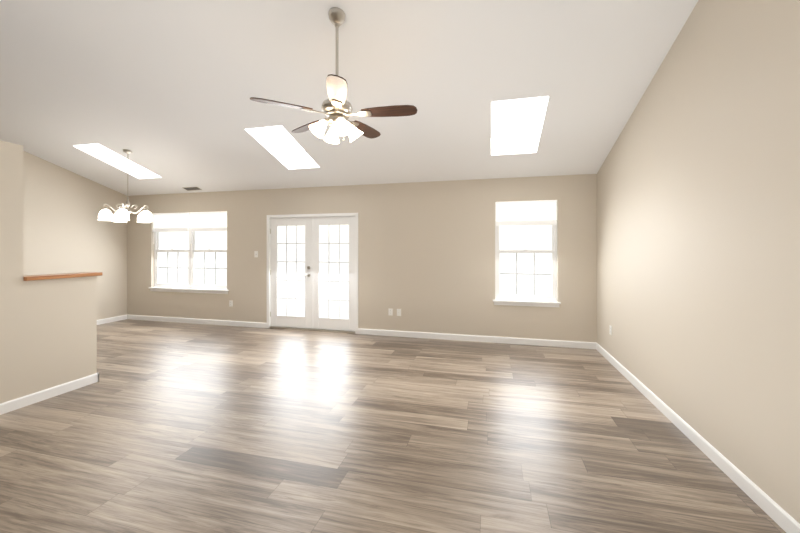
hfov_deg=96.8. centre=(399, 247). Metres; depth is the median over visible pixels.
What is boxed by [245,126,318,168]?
skylight window
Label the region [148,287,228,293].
sill
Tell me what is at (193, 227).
window blind
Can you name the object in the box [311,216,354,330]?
door leaf
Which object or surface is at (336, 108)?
ceiling fan
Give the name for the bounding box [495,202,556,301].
window
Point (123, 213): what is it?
chandelier
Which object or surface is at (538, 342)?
baseboard
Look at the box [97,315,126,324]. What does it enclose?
baseboard
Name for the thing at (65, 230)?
wall
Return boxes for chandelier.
[98,149,152,222]
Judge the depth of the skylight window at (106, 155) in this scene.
6.08 m
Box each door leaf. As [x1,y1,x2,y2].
[270,217,310,328]
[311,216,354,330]
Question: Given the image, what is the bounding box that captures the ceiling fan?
[250,7,416,143]
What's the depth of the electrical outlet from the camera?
5.93 m
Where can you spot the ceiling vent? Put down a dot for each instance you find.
(190, 188)
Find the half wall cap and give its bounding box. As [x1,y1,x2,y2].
[23,272,102,280]
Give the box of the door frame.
[267,213,357,333]
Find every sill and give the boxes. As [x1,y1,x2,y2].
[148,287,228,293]
[493,299,560,306]
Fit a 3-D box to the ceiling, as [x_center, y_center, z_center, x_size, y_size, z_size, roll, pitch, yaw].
[-2.600,-2.132,1.553,9.110,2.198,10.035,0,0,14]
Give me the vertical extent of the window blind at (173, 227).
0.618 m
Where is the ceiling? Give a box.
[0,0,697,195]
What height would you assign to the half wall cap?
0.038 m
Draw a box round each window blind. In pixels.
[152,213,188,231]
[189,211,226,243]
[496,200,556,241]
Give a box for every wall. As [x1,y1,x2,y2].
[0,141,96,403]
[23,151,126,319]
[127,174,596,342]
[597,0,799,523]
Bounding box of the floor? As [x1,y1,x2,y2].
[0,319,785,532]
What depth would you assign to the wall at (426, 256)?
5.83 m
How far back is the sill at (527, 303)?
5.38 m
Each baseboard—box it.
[0,373,98,414]
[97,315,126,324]
[127,314,595,348]
[596,343,799,532]
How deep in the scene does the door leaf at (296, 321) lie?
6.46 m
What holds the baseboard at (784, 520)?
attached to the wall at (698, 242)
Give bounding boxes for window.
[74,143,161,178]
[154,214,226,289]
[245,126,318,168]
[491,96,548,154]
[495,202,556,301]
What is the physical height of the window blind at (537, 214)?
0.618 m
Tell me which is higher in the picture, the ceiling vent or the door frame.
the ceiling vent
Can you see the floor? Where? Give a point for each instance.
(167, 427)
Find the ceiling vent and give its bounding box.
[183,187,201,190]
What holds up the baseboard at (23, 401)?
attached to the wall at (59, 331)
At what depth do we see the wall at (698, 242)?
2.40 m
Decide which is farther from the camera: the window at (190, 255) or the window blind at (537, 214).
the window at (190, 255)
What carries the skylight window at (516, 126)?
attached to the ceiling
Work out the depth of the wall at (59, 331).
3.35 m

